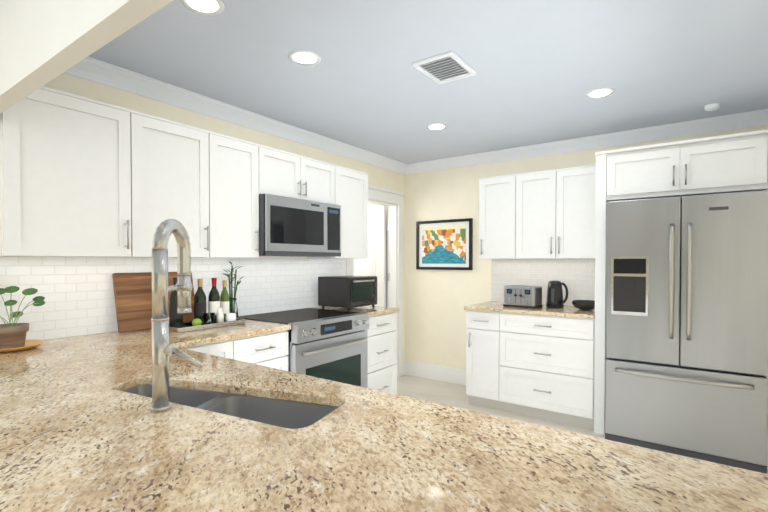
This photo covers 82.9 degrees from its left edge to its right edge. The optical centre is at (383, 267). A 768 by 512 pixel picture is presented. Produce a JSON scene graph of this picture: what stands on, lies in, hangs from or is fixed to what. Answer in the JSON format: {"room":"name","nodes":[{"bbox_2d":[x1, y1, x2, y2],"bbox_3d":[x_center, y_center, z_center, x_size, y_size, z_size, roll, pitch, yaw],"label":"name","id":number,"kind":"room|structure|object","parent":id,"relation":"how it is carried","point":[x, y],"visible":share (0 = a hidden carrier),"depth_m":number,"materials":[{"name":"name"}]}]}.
{"room":"kitchen","nodes":[
{"label":"kitchen","id":0,"kind":"room"},
{"bbox_2d":[0,0,172,113],"bbox_3d":[-0.621,-0.867,1.055,3.280,0.510,0.058,1,1,36],"label":"header beam","id":1,"kind":"structure","parent":0,"point":[43,42],"depth_m":1.30,"materials":[{"name":"paint"}]},
{"bbox_2d":[0,73,404,360],"bbox_3d":[-1.974,0.083,2.100,0.120,2.440,7.704,1,1,36],"label":"wall","id":2,"kind":"structure","parent":0,"point":[380,177],"depth_m":3.13,"materials":[{"name":"paint"}]},
{"bbox_2d":[0,86,147,256],"bbox_3d":[-1.611,-0.443,2.213,0.329,0.778,0.588,1,1,36],"label":"upper cabinet","id":3,"kind":"object","parent":2,"relation":"attached to","point":[80,176],"depth_m":2.10,"materials":[{"name":"paint"}]},
{"bbox_2d":[0,257,345,339],"bbox_3d":[-1.132,0.150,3.170,0.008,0.435,2.607,1,1,36],"label":"wall tile","id":4,"kind":"structure","parent":2,"relation":"attached to","point":[77,293],"depth_m":2.50,"materials":[{"name":"white tile"}]},
{"bbox_2d":[148,115,219,257],"bbox_3d":[-1.342,-0.449,2.588,0.329,0.778,0.576,1,1,36],"label":"upper cabinet","id":5,"kind":"object","parent":2,"relation":"attached to","point":[184,160],"depth_m":2.57,"materials":[{"name":"paint"}]},
{"bbox_2d":[63,56,406,173],"bbox_3d":[-0.811,-1.110,3.531,0.090,0.095,3.756,1,1,36],"label":"crown molding","id":6,"kind":"structure","parent":2,"relation":"attached to","point":[101,72],"depth_m":3.00,"materials":[{"name":"paint"}]},
{"bbox_2d":[220,134,263,257],"bbox_3d":[-1.118,-0.453,2.903,0.329,0.778,0.436,1,1,36],"label":"upper cabinet","id":7,"kind":"object","parent":2,"relation":"attached to","point":[241,161],"depth_m":2.87,"materials":[{"name":"paint"}]},
{"bbox_2d":[264,146,335,203],"bbox_3d":[-0.766,-0.680,3.393,0.329,0.339,0.776,1,1,36],"label":"upper cabinet","id":8,"kind":"object","parent":2,"relation":"attached to","point":[287,174],"depth_m":3.27,"materials":[{"name":"paint"}]},
{"bbox_2d":[259,194,340,256],"bbox_3d":[-0.731,-0.297,3.373,0.388,0.420,0.770,1,1,36],"label":"microwave","id":9,"kind":"object","parent":8,"relation":"attached to","point":[292,227],"visible":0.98,"depth_m":3.19,"materials":[{"name":"grey metal"}]},
{"bbox_2d":[307,165,367,258],"bbox_3d":[-0.409,-0.467,3.895,0.329,0.778,0.450,1,1,36],"label":"upper cabinet","id":10,"kind":"object","parent":2,"relation":"attached to","point":[351,185],"depth_m":3.82,"materials":[{"name":"paint"}]},
{"bbox_2d":[354,206,385,306],"bbox_3d":[-0.321,0.267,5.252,0.810,1.958,0.045,1,1,36],"label":"door","id":11,"kind":"structure","parent":2,"relation":"in","point":[373,263],"depth_m":5.05,"materials":[{"name":"paint"}]},
{"bbox_2d":[346,185,404,377],"bbox_3d":[-0.125,0.209,4.668,0.184,2.115,1.030,1,1,36],"label":"door frame","id":12,"kind":"structure","parent":2,"relation":"attached to","point":[394,229],"depth_m":4.97,"materials":[{"name":"paint"}]},
{"bbox_2d":[89,0,767,163],"bbox_3d":[-0.625,-1.172,1.045,3.520,0.100,7.824,1,1,36],"label":"ceiling","id":13,"kind":"structure","parent":0,"point":[541,68],"depth_m":2.44,"materials":[{"name":"paint"}]},
{"bbox_2d":[181,0,224,15],"bbox_3d":[-0.778,-1.130,1.865,0.176,0.006,0.176,1,1,36],"label":"recessed light","id":14,"kind":"object","parent":13,"relation":"in","point":[208,7],"visible":1,"depth_m":1.88,"materials":[{"name":"paint"}]},
{"bbox_2d":[288,50,320,65],"bbox_3d":[-0.431,-1.137,2.367,0.176,0.006,0.176,1,1,36],"label":"recessed light","id":15,"kind":"object","parent":13,"relation":"in","point":[302,57],"visible":1,"depth_m":2.36,"materials":[{"name":"paint"}]},
{"bbox_2d":[426,123,447,130],"bbox_3d":[0.434,-1.155,3.579,0.176,0.006,0.176,1,1,36],"label":"recessed light","id":16,"kind":"object","parent":13,"relation":"in","point":[435,127],"visible":1,"depth_m":3.58,"materials":[{"name":"paint"}]},
{"bbox_2d":[412,51,476,83],"bbox_3d":[0.349,-1.134,2.488,0.250,0.016,0.325,1,1,36],"label":"ceiling vent","id":17,"kind":"object","parent":13,"relation":"in","point":[450,66],"visible":1,"depth_m":2.48,"materials":[{"name":"paint"}]},
{"bbox_2d":[585,88,614,98],"bbox_3d":[1.422,-1.145,2.862,0.176,0.006,0.176,1,1,36],"label":"recessed light","id":18,"kind":"object","parent":13,"relation":"in","point":[601,93],"visible":1,"depth_m":2.86,"materials":[{"name":"paint"}]},
{"bbox_2d":[704,103,719,110],"bbox_3d":[2.331,-1.136,3.086,0.090,0.030,0.090,1,1,36],"label":"smoke detector","id":19,"kind":"object","parent":13,"relation":"attached to","point":[712,107],"visible":1,"depth_m":3.06,"materials":[{"name":"paint"}]},
{"bbox_2d":[368,125,767,369],"bbox_3d":[1.011,0.047,4.628,4.760,2.440,0.120,1,1,36],"label":"wall","id":20,"kind":"structure","parent":0,"point":[436,301],"depth_m":4.77,"materials":[{"name":"paint"}]},
{"bbox_2d":[403,361,465,385],"bbox_3d":[0.656,1.183,4.784,1.060,0.165,0.064,1,1,36],"label":"baseboard","id":21,"kind":"structure","parent":20,"relation":"attached to","point":[439,373],"depth_m":4.86,"materials":[{"name":"paint"}]},
{"bbox_2d":[416,218,472,269],"bbox_3d":[0.653,-0.247,4.785,0.680,0.547,0.030,1,1,36],"label":"picture frame","id":22,"kind":"object","parent":20,"relation":"attached to","point":[444,244],"visible":0.96,"depth_m":4.77,"materials":[{"name":"black"}]},
{"bbox_2d":[479,165,595,258],"bbox_3d":[1.439,-0.469,4.014,1.070,0.778,0.362,1,1,36],"label":"upper cabinet","id":23,"kind":"object","parent":20,"relation":"attached to","point":[547,214],"visible":0.96,"depth_m":3.88,"materials":[{"name":"paint"}]},
{"bbox_2d":[491,259,594,305],"bbox_3d":[1.545,0.136,4.169,1.072,0.435,0.008,1,1,36],"label":"wall tile","id":24,"kind":"structure","parent":20,"relation":"attached to","point":[576,277],"depth_m":4.16,"materials":[{"name":"white tile"}]},
{"bbox_2d":[404,109,767,174],"bbox_3d":[1.552,-1.118,4.096,3.280,0.095,0.090,1,1,36],"label":"crown molding","id":25,"kind":"structure","parent":20,"relation":"attached to","point":[721,123],"depth_m":3.81,"materials":[{"name":"paint"}]},
{"bbox_2d":[397,375,767,473],"bbox_3d":[-1.228,1.362,1.511,5.000,0.100,7.824,1,1,36],"label":"floor","id":26,"kind":"structure","parent":0,"point":[444,393],"depth_m":4.25,"materials":[{"name":"tile"}]},
{"bbox_2d":[123,384,337,407],"bbox_3d":[-0.489,0.871,1.263,3.266,0.888,0.730,1,1,36],"label":"base cabinet","id":27,"kind":"object","parent":26,"relation":"on","point":[224,395],"depth_m":1.73,"materials":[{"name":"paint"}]},
{"bbox_2d":[0,219,767,511],"bbox_3d":[-0.350,0.256,1.451,3.272,0.802,1.931,1,1,36],"label":"countertop","id":28,"kind":"structure","parent":27,"relation":"on","point":[81,430],"depth_m":0.96,"materials":[{"name":"stone"}]},
{"bbox_2d":[0,286,44,351],"bbox_3d":[-1.742,0.236,2.040,0.254,0.293,0.272,1,1,36],"label":"potted plant","id":29,"kind":"object","parent":28,"relation":"on","point":[12,336],"visible":1,"depth_m":2.03,"materials":[{"name":"orange"}]},
{"bbox_2d":[112,272,194,332],"bbox_3d":[-1.399,0.202,2.687,0.032,0.345,0.475,-14,-8,35],"label":"cutting board","id":30,"kind":"object","parent":28,"relation":"on","point":[133,297],"visible":0.58,"depth_m":2.57,"materials":[{"name":"brown wood"}]},
{"bbox_2d":[150,219,203,411],"bbox_3d":[-0.593,0.126,1.258,0.204,0.537,0.168,1,1,36],"label":"faucet","id":31,"kind":"object","parent":28,"relation":"on","point":[161,349],"depth_m":1.20,"materials":[{"name":"silver metal"}]},
{"bbox_2d":[169,277,245,332],"bbox_3d":[-1.132,0.217,2.739,0.210,0.313,0.460,1,1,36],"label":"tray","id":32,"kind":"object","parent":28,"relation":"on","point":[218,314],"visible":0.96,"depth_m":2.75,"materials":[{"name":"white wood"}]},
{"bbox_2d":[169,277,182,327],"bbox_3d":[-1.257,0.212,2.632,0.076,0.301,0.076,1,1,36],"label":"bottle","id":33,"kind":"object","parent":32,"relation":"on","point":[176,320],"depth_m":2.60,"materials":[{"name":"black"}]},
{"bbox_2d":[124,385,336,428],"bbox_3d":[-0.502,0.542,1.362,0.827,0.233,0.361,1,1,36],"label":"sink basin","id":34,"kind":"object","parent":28,"relation":"in","point":[285,414],"depth_m":1.41,"materials":[{"name":"silver metal"}]},
{"bbox_2d":[221,261,243,317],"bbox_3d":[-1.060,0.161,3.074,0.169,0.415,0.206,1,1,36],"label":"bamboo","id":35,"kind":"object","parent":28,"relation":"on","point":[233,307],"visible":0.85,"depth_m":3.06,"materials":[{"name":"green plant"}]},
{"bbox_2d":[183,330,287,370],"bbox_3d":[-1.097,0.851,2.663,0.646,0.888,0.836,1,1,36],"label":"base cabinet","id":36,"kind":"object","parent":26,"relation":"on","point":[269,350],"visible":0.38,"depth_m":2.62,"materials":[{"name":"paint"}]},
{"bbox_2d":[238,308,368,387],"bbox_3d":[-0.586,0.803,3.286,0.712,0.886,0.762,1,1,36],"label":"range","id":37,"kind":"object","parent":26,"relation":"on","point":[328,344],"visible":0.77,"depth_m":3.11,"materials":[{"name":"silver metal"}]},
{"bbox_2d":[367,312,396,393],"bbox_3d":[-0.261,0.835,3.834,0.646,0.888,0.500,1,1,36],"label":"base cabinet","id":38,"kind":"object","parent":26,"relation":"on","point":[382,352],"visible":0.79,"depth_m":3.70,"materials":[{"name":"paint"}]},
{"bbox_2d":[314,306,398,315],"bbox_3d":[-0.268,0.373,3.832,0.641,0.030,0.501,1,1,36],"label":"countertop","id":39,"kind":"structure","parent":38,"relation":"on","point":[373,311],"depth_m":3.71,"materials":[{"name":"stone"}]},
{"bbox_2d":[318,275,377,310],"bbox_3d":[-0.301,0.219,3.842,0.400,0.277,0.400,1,1,36],"label":"toaster oven","id":40,"kind":"object","parent":39,"relation":"on","point":[348,292],"visible":1,"depth_m":3.70,"materials":[{"name":"black metal"}]},
{"bbox_2d":[466,310,594,429],"bbox_3d":[1.355,0.833,3.914,1.070,0.888,0.652,1,1,36],"label":"base cabinet","id":41,"kind":"object","parent":26,"relation":"on","point":[537,366],"visible":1,"depth_m":3.65,"materials":[{"name":"paint"}]},
{"bbox_2d":[464,301,594,318],"bbox_3d":[1.354,0.372,3.915,1.084,0.030,0.641,1,1,36],"label":"countertop","id":42,"kind":"structure","parent":41,"relation":"on","point":[565,311],"depth_m":3.71,"materials":[{"name":"stone"}]},
{"bbox_2d":[503,285,542,308],"bbox_3d":[1.249,0.261,3.924,0.308,0.190,0.182,1,1,44],"label":"toaster","id":43,"kind":"object","parent":42,"relation":"on","point":[523,296],"visible":1,"depth_m":3.85,"materials":[{"name":"silver metal"}]},
{"bbox_2d":[546,280,567,307],"bbox_3d":[1.540,0.237,3.866,0.189,0.240,0.150,1,1,36],"label":"kettle","id":44,"kind":"object","parent":42,"relation":"on","point":[554,298],"visible":1,"depth_m":3.82,"materials":[{"name":"black"}]},
{"bbox_2d":[572,300,594,309],"bbox_3d":[1.707,0.322,3.687,0.210,0.075,0.210,1,1,36],"label":"bowl","id":45,"kind":"object","parent":42,"relation":"on","point":[584,304],"visible":0.83,"depth_m":3.62,"materials":[{"name":"black ceramic"}]},
{"bbox_2d":[594,129,767,468],"bbox_3d":[2.259,0.201,3.269,1.140,2.172,0.636,1,1,36],"label":"surround","id":46,"kind":"object","parent":26,"relation":"on","point":[731,163],"visible":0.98,"depth_m":3.11,"materials":[{"name":"paint"}]},
{"bbox_2d":[605,190,767,473],"bbox_3d":[2.182,0.405,3.190,0.896,1.765,0.854,1,1,36],"label":"fridge","id":47,"kind":"object","parent":26,"relation":"on","point":[686,367],"visible":1,"depth_m":2.87,"materials":[{"name":"grey metal"}]}
]}

